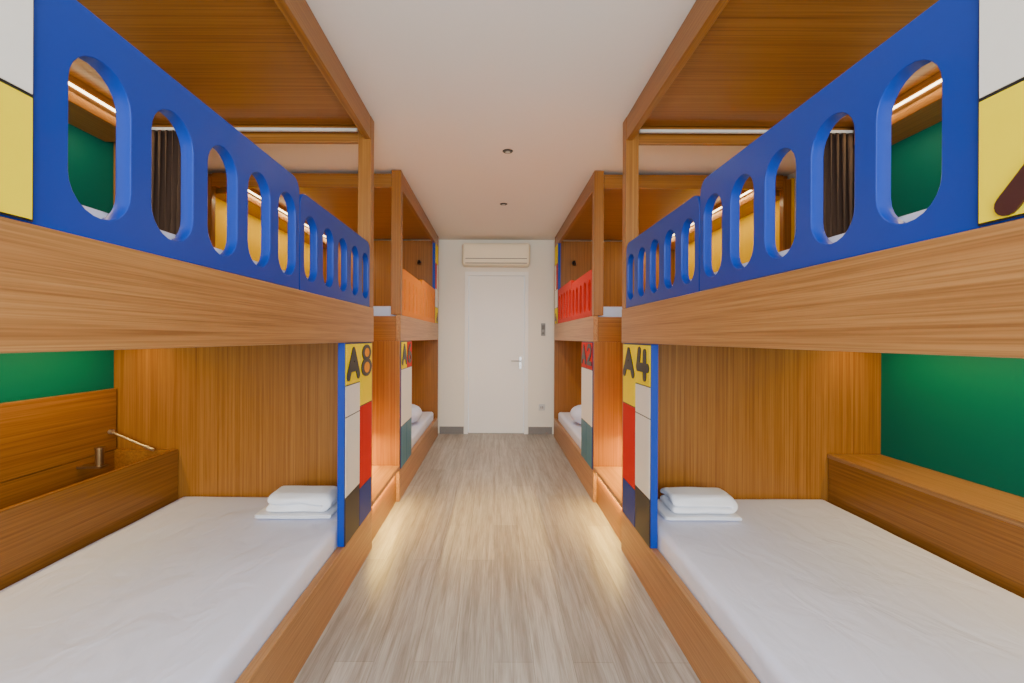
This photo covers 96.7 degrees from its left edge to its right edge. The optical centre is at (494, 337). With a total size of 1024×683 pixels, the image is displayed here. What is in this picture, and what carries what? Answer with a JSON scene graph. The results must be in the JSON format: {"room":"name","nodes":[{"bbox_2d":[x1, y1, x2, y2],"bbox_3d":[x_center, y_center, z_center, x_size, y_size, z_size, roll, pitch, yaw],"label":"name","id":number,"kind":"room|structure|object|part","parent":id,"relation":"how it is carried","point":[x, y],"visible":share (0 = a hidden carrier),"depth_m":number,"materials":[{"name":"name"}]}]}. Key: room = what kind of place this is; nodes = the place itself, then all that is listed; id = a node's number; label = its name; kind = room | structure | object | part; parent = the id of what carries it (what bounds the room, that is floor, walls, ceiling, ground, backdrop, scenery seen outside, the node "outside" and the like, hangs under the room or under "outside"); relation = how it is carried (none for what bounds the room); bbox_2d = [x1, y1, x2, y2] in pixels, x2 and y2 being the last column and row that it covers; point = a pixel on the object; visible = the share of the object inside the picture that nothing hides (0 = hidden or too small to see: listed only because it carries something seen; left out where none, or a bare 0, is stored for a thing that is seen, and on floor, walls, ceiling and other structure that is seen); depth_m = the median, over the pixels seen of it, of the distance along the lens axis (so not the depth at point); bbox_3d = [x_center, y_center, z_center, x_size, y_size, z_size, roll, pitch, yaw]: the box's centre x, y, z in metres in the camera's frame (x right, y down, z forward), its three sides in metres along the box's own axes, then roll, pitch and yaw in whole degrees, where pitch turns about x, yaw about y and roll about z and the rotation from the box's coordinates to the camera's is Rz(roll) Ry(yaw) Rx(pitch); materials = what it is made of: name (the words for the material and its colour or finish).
{"room":"dormitory","nodes":[
{"label":"dormitory","id":0,"kind":"room"},
{"bbox_2d":[294,432,700,682],"bbox_3d":[0.009,1.260,2.050,4.630,0.080,7.700,0,0,0],"label":"floor","id":1,"kind":"structure","parent":0,"point":[495,563],"depth_m":2.18,"materials":[{"name":"grey wood"}]},
{"bbox_2d":[0,0,373,682],"bbox_3d":[-1.446,-0.020,1.515,1.501,2.467,2.230,0,0,0],"label":"bunk bed","id":2,"kind":"object","parent":1,"relation":"on","point":[259,376],"visible":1,"depth_m":1.73,"materials":[{"name":"brown wood"}]},
{"bbox_3d":[-0.717,-0.646,0.571,0.030,0.943,0.239,0,0,0],"label":"number panel","id":3,"kind":"part","parent":2,"relation":"part of","materials":[{"name":"blue paint"}]},
{"bbox_2d":[0,388,177,590],"bbox_3d":[-1.987,0.668,1.515,0.368,0.764,2.150,0,0,0],"label":"storage chest","id":4,"kind":"object","parent":2,"relation":"on","point":[66,486],"visible":0.89,"depth_m":2.13,"materials":[{"name":"orange wood"}]},
{"bbox_3d":[-2.157,0.457,1.510,0.022,0.343,2.140,0,0,0],"label":"lid","id":5,"kind":"part","parent":4,"relation":"part of","materials":[{"name":"orange wood"}]},
{"bbox_3d":[-2.136,-0.690,2.605,0.059,1.019,0.050,0,0,0],"label":"post","id":6,"kind":"part","parent":2,"relation":"part of","materials":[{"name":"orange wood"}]},
{"bbox_3d":[-0.718,-0.371,1.164,0.030,0.394,0.944,0,0,0],"label":"guard rail","id":7,"kind":"part","parent":2,"relation":"part of","materials":[{"name":"blue paint"}]},
{"bbox_2d":[151,130,180,234],"bbox_3d":[-1.868,-0.724,2.558,0.344,0.872,0.046,0,0,0],"label":"curtain","id":8,"kind":"object","parent":2,"relation":"hanging from","point":[166,150],"visible":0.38,"depth_m":2.55,"materials":[{"name":"brown fabric"}]},
{"bbox_2d":[0,497,336,682],"bbox_3d":[-1.262,0.973,1.522,1.025,0.162,2.125,0,0,0],"label":"mattress","id":9,"kind":"object","parent":2,"relation":"on","point":[191,590],"visible":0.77,"depth_m":1.57,"materials":[{"name":"white fabric"}]},
{"bbox_2d":[254,502,336,518],"bbox_3d":[-0.998,0.879,2.361,0.381,0.018,0.267,0,0,0],"label":"sheet","id":10,"kind":"object","parent":9,"relation":"on","point":[263,513],"visible":0.36,"depth_m":2.24,"materials":[{"name":"white fabric"}]},
{"bbox_2d":[266,485,336,511],"bbox_3d":[-0.977,0.823,2.354,0.333,0.084,0.220,0,0,0],"label":"folded towel","id":11,"kind":"object","parent":10,"relation":"on","point":[296,498],"visible":0.97,"depth_m":2.27,"materials":[{"name":"white fabric"}]},
{"bbox_2d":[82,205,307,278],"bbox_3d":[-1.414,-0.174,1.510,1.340,0.154,2.060,0,0,0],"label":"mattress","id":12,"kind":"object","parent":2,"relation":"on","point":[94,212],"visible":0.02,"depth_m":0.87,"materials":[{"name":"white fabric"}]},
{"bbox_3d":[-1.468,-1.224,1.515,1.394,0.025,2.130,0,0,0],"label":"canopy panel","id":13,"kind":"part","parent":2,"relation":"part of","materials":[{"name":"orange wood"}]},
{"bbox_3d":[-1.454,0.617,2.612,1.487,1.194,0.035,0,0,0],"label":"panel","id":14,"kind":"part","parent":2,"relation":"part of","materials":[{"name":"orange wood"}]},
{"bbox_3d":[-1.433,-1.172,2.558,1.323,0.016,0.020,0,0,0],"label":"curtain rail","id":15,"kind":"part","parent":2,"relation":"part of","materials":[{"name":"white metal"}]},
{"bbox_3d":[-0.727,1.101,1.515,0.035,0.232,2.230,0,0,0],"label":"board","id":16,"kind":"part","parent":2,"relation":"part of","materials":[{"name":"brown wood"}]},
{"bbox_3d":[-0.719,-0.354,2.099,0.030,0.359,0.913,0,0,0],"label":"guard rail","id":17,"kind":"part","parent":2,"relation":"part of","materials":[{"name":"blue paint"}]},
{"bbox_3d":[-0.725,0.503,2.367,0.033,0.961,0.454,0,0,0],"label":"number panel","id":18,"kind":"part","parent":2,"relation":"part of","materials":[{"name":"blue paint"}]},
{"bbox_3d":[-0.736,-0.712,2.595,0.072,1.076,0.070,0,0,0],"label":"post","id":19,"kind":"part","parent":2,"relation":"part of","materials":[{"name":"orange wood"}]},
{"bbox_2d":[207,170,438,501],"bbox_3d":[-1.446,-0.020,4.515,1.501,2.467,2.270,0,0,0],"label":"bunk bed","id":20,"kind":"object","parent":1,"relation":"on","point":[405,344],"visible":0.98,"depth_m":3.78,"materials":[{"name":"brown wood"}]},
{"bbox_3d":[-2.136,-0.690,3.405,0.059,1.019,0.050,0,0,0],"label":"post","id":21,"kind":"part","parent":20,"relation":"part of","materials":[{"name":"orange wood"}]},
{"bbox_3d":[-1.468,-1.224,4.500,1.394,0.025,2.140,0,0,0],"label":"canopy panel","id":22,"kind":"part","parent":20,"relation":"part of","materials":[{"name":"orange wood"}]},
{"bbox_3d":[-1.450,0.004,5.636,1.490,2.420,0.029,0,0,0],"label":"panel","id":23,"kind":"part","parent":20,"relation":"part of","materials":[{"name":"orange wood"}]},
{"bbox_2d":[373,306,395,315],"bbox_3d":[-1.414,-0.174,4.505,1.340,0.153,2.090,0,0,0],"label":"mattress","id":24,"kind":"object","parent":20,"relation":"on","point":[378,310],"visible":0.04,"depth_m":3.46,"materials":[{"name":"white fabric"}]},
{"bbox_3d":[-1.453,-0.074,3.389,1.433,0.185,0.018,0,0,0],"label":"rail","id":25,"kind":"part","parent":20,"relation":"part of","materials":[{"name":"orange wood"}]},
{"bbox_3d":[-1.454,0.617,3.397,1.487,1.194,0.035,0,0,0],"label":"panel","id":26,"kind":"part","parent":20,"relation":"part of","materials":[{"name":"orange wood"}]},
{"bbox_3d":[-0.736,-0.712,3.415,0.072,1.076,0.070,0,0,0],"label":"post","id":27,"kind":"part","parent":20,"relation":"part of","materials":[{"name":"orange wood"}]},
{"bbox_3d":[-0.725,0.503,3.628,0.033,0.961,0.424,0,0,0],"label":"number panel","id":28,"kind":"part","parent":20,"relation":"part of","materials":[{"name":"blue paint"}]},
{"bbox_3d":[-0.719,-0.354,3.921,0.030,0.359,0.913,0,0,0],"label":"guard rail","id":29,"kind":"part","parent":20,"relation":"part of","materials":[{"name":"orange paint"}]},
{"bbox_3d":[-0.727,1.101,4.500,0.035,0.232,2.240,0,0,0],"label":"board","id":30,"kind":"part","parent":20,"relation":"part of","materials":[{"name":"brown wood"}]},
{"bbox_2d":[411,412,432,448],"bbox_3d":[-1.394,0.972,4.500,1.290,0.161,2.140,0,0,0],"label":"mattress","id":31,"kind":"object","parent":20,"relation":"on","point":[418,427],"visible":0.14,"depth_m":4.75,"materials":[{"name":"white fabric"}]},
{"bbox_2d":[412,404,421,422],"bbox_3d":[-1.008,0.790,4.750,0.480,0.200,0.340,0,0,0],"label":"pillow","id":32,"kind":"object","parent":31,"relation":"on","point":[416,411],"visible":0.23,"depth_m":4.65,"materials":[{"name":"white fabric"}]},
{"bbox_3d":[-0.718,-0.371,4.856,0.030,0.394,0.944,0,0,0],"label":"guard rail","id":33,"kind":"part","parent":20,"relation":"part of","materials":[{"name":"orange paint"}]},
{"bbox_3d":[-0.736,-0.712,5.595,0.072,1.076,0.050,0,0,0],"label":"post","id":34,"kind":"part","parent":20,"relation":"part of","materials":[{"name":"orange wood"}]},
{"bbox_3d":[-0.717,-0.646,5.449,0.030,0.943,0.239,0,0,0],"label":"number panel","id":35,"kind":"part","parent":20,"relation":"part of","materials":[{"name":"blue paint"}]},
{"bbox_2d":[372,466,398,540],"bbox_3d":[-1.453,0.681,3.005,1.490,1.065,0.742,0,0,0],"label":"staircase","id":36,"kind":"structure","parent":1,"relation":"on","point":[383,477],"depth_m":3.02,"materials":[{"name":"orange wood"}]},
{"bbox_2d":[594,467,621,541],"bbox_3d":[1.477,0.694,3.005,1.490,1.065,0.742,0,0,0],"label":"staircase","id":37,"kind":"structure","parent":1,"relation":"on","point":[609,479],"depth_m":3.02,"materials":[{"name":"orange wood"}]},
{"bbox_2d":[554,171,793,502],"bbox_3d":[1.476,-0.007,4.515,1.501,2.467,2.270,0,0,0],"label":"bunk bed","id":38,"kind":"object","parent":1,"relation":"on","point":[588,347],"visible":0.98,"depth_m":3.83,"materials":[{"name":"brown wood"}]},
{"bbox_3d":[0.753,-0.639,5.449,0.030,0.943,0.239,0,0,0],"label":"number panel","id":39,"kind":"part","parent":38,"relation":"part of","materials":[{"name":"blue paint"}]},
{"bbox_3d":[0.752,-0.365,4.856,0.030,0.394,0.944,0,0,0],"label":"guard rail","id":40,"kind":"part","parent":38,"relation":"part of","materials":[{"name":"red paint"}]},
{"bbox_2d":[558,412,580,448],"bbox_3d":[1.416,0.985,4.500,1.290,0.161,2.140,0,0,0],"label":"mattress","id":41,"kind":"object","parent":38,"relation":"on","point":[573,428],"visible":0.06,"depth_m":4.76,"materials":[{"name":"white fabric"}]},
{"bbox_2d":[570,405,580,423],"bbox_3d":[1.032,0.798,4.750,0.480,0.200,0.340,0,0,0],"label":"pillow","id":42,"kind":"object","parent":41,"relation":"on","point":[575,413],"visible":0.23,"depth_m":4.65,"materials":[{"name":"white fabric"}]},
{"bbox_3d":[0.748,1.107,4.500,0.035,0.232,2.240,0,0,0],"label":"board","id":43,"kind":"part","parent":38,"relation":"part of","materials":[{"name":"brown wood"}]},
{"bbox_3d":[0.751,-0.347,3.921,0.030,0.359,0.913,0,0,0],"label":"guard rail","id":44,"kind":"part","parent":38,"relation":"part of","materials":[{"name":"red paint"}]},
{"bbox_3d":[0.772,-0.706,3.415,0.072,1.076,0.070,0,0,0],"label":"post","id":45,"kind":"part","parent":38,"relation":"part of","materials":[{"name":"orange wood"}]},
{"bbox_3d":[1.479,0.629,3.397,1.487,1.194,0.035,0,0,0],"label":"panel","id":46,"kind":"part","parent":38,"relation":"part of","materials":[{"name":"orange wood"}]},
{"bbox_2d":[598,307,621,316],"bbox_3d":[1.446,-0.161,4.505,1.340,0.153,2.090,0,0,0],"label":"mattress","id":47,"kind":"object","parent":38,"relation":"on","point":[607,311],"visible":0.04,"depth_m":3.46,"materials":[{"name":"white fabric"}]},
{"bbox_3d":[1.484,-0.061,3.389,1.433,0.185,0.018,0,0,0],"label":"rail","id":48,"kind":"part","parent":38,"relation":"part of","materials":[{"name":"orange wood"}]},
{"bbox_3d":[1.480,0.017,5.636,1.490,2.420,0.029,0,0,0],"label":"panel","id":49,"kind":"part","parent":38,"relation":"part of","materials":[{"name":"orange wood"}]},
{"bbox_3d":[1.508,-1.211,4.500,1.394,0.025,2.140,0,0,0],"label":"canopy panel","id":50,"kind":"part","parent":38,"relation":"part of","materials":[{"name":"orange wood"}]},
{"bbox_3d":[2.172,-0.671,3.405,0.059,1.019,0.050,0,0,0],"label":"post","id":51,"kind":"part","parent":38,"relation":"part of","materials":[{"name":"orange wood"}]},
{"bbox_2d":[621,0,1023,682],"bbox_3d":[1.476,-0.007,1.515,1.501,2.467,2.230,0,0,0],"label":"bunk bed","id":52,"kind":"object","parent":1,"relation":"on","point":[895,338],"visible":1,"depth_m":1.77,"materials":[{"name":"brown wood"}]},
{"bbox_3d":[0.772,-0.706,2.595,0.072,1.076,0.070,0,0,0],"label":"post","id":53,"kind":"part","parent":52,"relation":"part of","materials":[{"name":"orange wood"}]},
{"bbox_3d":[0.750,0.510,2.367,0.033,0.961,0.454,0,0,0],"label":"number panel","id":54,"kind":"part","parent":52,"relation":"part of","materials":[{"name":"blue paint"}]},
{"bbox_3d":[0.751,-0.347,2.099,0.030,0.359,0.913,0,0,0],"label":"guard rail","id":55,"kind":"part","parent":52,"relation":"part of","materials":[{"name":"blue paint"}]},
{"bbox_3d":[0.748,1.107,1.515,0.035,0.232,2.230,0,0,0],"label":"board","id":56,"kind":"part","parent":52,"relation":"part of","materials":[{"name":"brown wood"}]},
{"bbox_3d":[1.474,-1.160,2.558,1.323,0.016,0.020,0,0,0],"label":"curtain rail","id":57,"kind":"part","parent":52,"relation":"part of","materials":[{"name":"white metal"}]},
{"bbox_3d":[1.479,0.629,2.612,1.487,1.194,0.035,0,0,0],"label":"panel","id":58,"kind":"part","parent":52,"relation":"part of","materials":[{"name":"orange wood"}]},
{"bbox_3d":[1.508,-1.211,1.515,1.394,0.025,2.130,0,0,0],"label":"canopy panel","id":59,"kind":"part","parent":52,"relation":"part of","materials":[{"name":"orange wood"}]},
{"bbox_2d":[672,209,925,285],"bbox_3d":[1.446,-0.162,1.510,1.340,0.154,2.060,0,0,0],"label":"mattress","id":60,"kind":"object","parent":52,"relation":"on","point":[906,218],"visible":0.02,"depth_m":0.88,"materials":[{"name":"white fabric"}]},
{"bbox_2d":[823,133,854,237],"bbox_3d":[1.904,-0.708,2.558,0.344,0.872,0.046,0,0,0],"label":"curtain","id":61,"kind":"object","parent":52,"relation":"hanging from","point":[839,150],"visible":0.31,"depth_m":2.55,"materials":[{"name":"brown fabric"}]},
{"bbox_2d":[657,499,1023,682],"bbox_3d":[1.318,0.985,1.522,1.095,0.160,2.125,0,0,0],"label":"mattress","id":62,"kind":"object","parent":52,"relation":"on","point":[802,590],"visible":0.83,"depth_m":1.58,"materials":[{"name":"white fabric"}]},
{"bbox_2d":[658,499,741,520],"bbox_3d":[1.026,0.888,2.358,0.380,0.018,0.264,0,0,0],"label":"sheet","id":63,"kind":"object","parent":62,"relation":"on","point":[663,509],"visible":0.38,"depth_m":2.24,"materials":[{"name":"white fabric"}]},
{"bbox_2d":[660,487,737,513],"bbox_3d":[1.048,0.831,2.350,0.335,0.085,0.233,0,0,0],"label":"folded towel","id":64,"kind":"object","parent":63,"relation":"on","point":[681,500],"visible":1,"depth_m":2.27,"materials":[{"name":"white fabric"}]},
{"bbox_3d":[0.752,-0.365,1.164,0.030,0.394,0.944,0,0,0],"label":"guard rail","id":65,"kind":"part","parent":52,"relation":"part of","materials":[{"name":"blue paint"}]},
{"bbox_2d":[827,454,1023,597],"bbox_3d":[2.042,0.864,1.515,0.304,0.407,2.150,0,0,0],"label":"storage chest","id":66,"kind":"object","parent":52,"relation":"on","point":[978,529],"visible":0.7,"depth_m":1.98,"materials":[{"name":"orange wood"}]},
{"bbox_3d":[2.043,0.672,1.515,0.304,0.022,2.150,0,0,0],"label":"lid","id":67,"kind":"part","parent":66,"relation":"part of","materials":[{"name":"brown wood"}]},
{"bbox_3d":[0.753,-0.639,0.571,0.030,0.943,0.239,0,0,0],"label":"number panel","id":68,"kind":"part","parent":52,"relation":"part of","materials":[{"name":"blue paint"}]},
{"bbox_2d":[374,239,621,433],"bbox_3d":[0.015,-0.015,5.850,4.630,2.470,0.100,0,0,0],"label":"wall","id":69,"kind":"structure","parent":0,"point":[451,277],"depth_m":5.80,"materials":[{"name":"beige paint"}]},
{"bbox_2d":[468,276,523,432],"bbox_3d":[0.017,0.213,5.792,0.703,2.003,0.096,0,0,0],"label":"door","id":70,"kind":"structure","parent":69,"relation":"in","point":[496,303],"depth_m":5.81,"materials":[{"name":"beige paint"}]},
{"bbox_3d":[0.271,0.316,5.776,0.134,0.150,0.064,0,0,0],"label":"handle","id":71,"kind":"part","parent":70,"relation":"part of","materials":[{"name":"metal"}]},
{"bbox_2d":[462,243,529,267],"bbox_3d":[0.015,-1.035,5.697,0.840,0.280,0.205,0,0,0],"label":"air conditioner","id":72,"kind":"object","parent":69,"relation":"attached to","point":[473,254],"visible":1,"depth_m":5.60,"materials":[{"name":"beige plastic"}]},
{"bbox_2d":[440,426,551,433],"bbox_3d":[0.010,1.175,5.793,1.430,0.090,0.015,0,0,0],"label":"baseboard","id":73,"kind":"structure","parent":69,"relation":"attached to","point":[443,429],"depth_m":5.79,"materials":[{"name":"grey"}]},
{"bbox_2d":[464,272,528,433],"bbox_3d":[0.017,0.189,5.820,0.809,2.062,0.080,0,0,0],"label":"trim","id":74,"kind":"structure","parent":69,"relation":"attached to","point":[467,274],"depth_m":5.78,"materials":[{"name":"beige paint"}]},
{"bbox_2d":[539,404,544,410],"bbox_3d":[0.596,0.883,5.793,0.080,0.080,0.013,0,0,0],"label":"wall socket","id":75,"kind":"object","parent":69,"relation":"attached to","point":[541,406],"visible":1,"depth_m":5.79,"materials":[{"name":"white plastic"}]},
{"bbox_2d":[541,323,544,335],"bbox_3d":[0.613,-0.107,5.791,0.055,0.160,0.016,0,0,0],"label":"control panel","id":76,"kind":"object","parent":69,"relation":"attached to","point":[542,324],"visible":1,"depth_m":5.79,"materials":[{"name":"grey plastic"}]},
{"bbox_2d":[208,0,795,239],"bbox_3d":[0.021,-1.290,2.050,4.630,0.080,7.700,0,0,0],"label":"ceiling","id":77,"kind":"structure","parent":0,"point":[446,87],"depth_m":2.39,"materials":[{"name":"paint"}]},
{"bbox_2d":[503,149,512,153],"bbox_3d":[0.085,-1.244,3.040,0.072,0.009,0.072,0,0,0],"label":"recessed light","id":78,"kind":"object","parent":77,"relation":"in","point":[506,151],"visible":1,"depth_m":3.03,"materials":[{"name":"metal"}]},
{"bbox_2d":[788,171,795,236],"bbox_3d":[2.280,-0.005,2.050,0.100,2.470,7.500,0,0,0],"label":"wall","id":79,"kind":"structure","parent":0,"point":[792,175],"depth_m":3.39,"materials":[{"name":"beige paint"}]}
]}

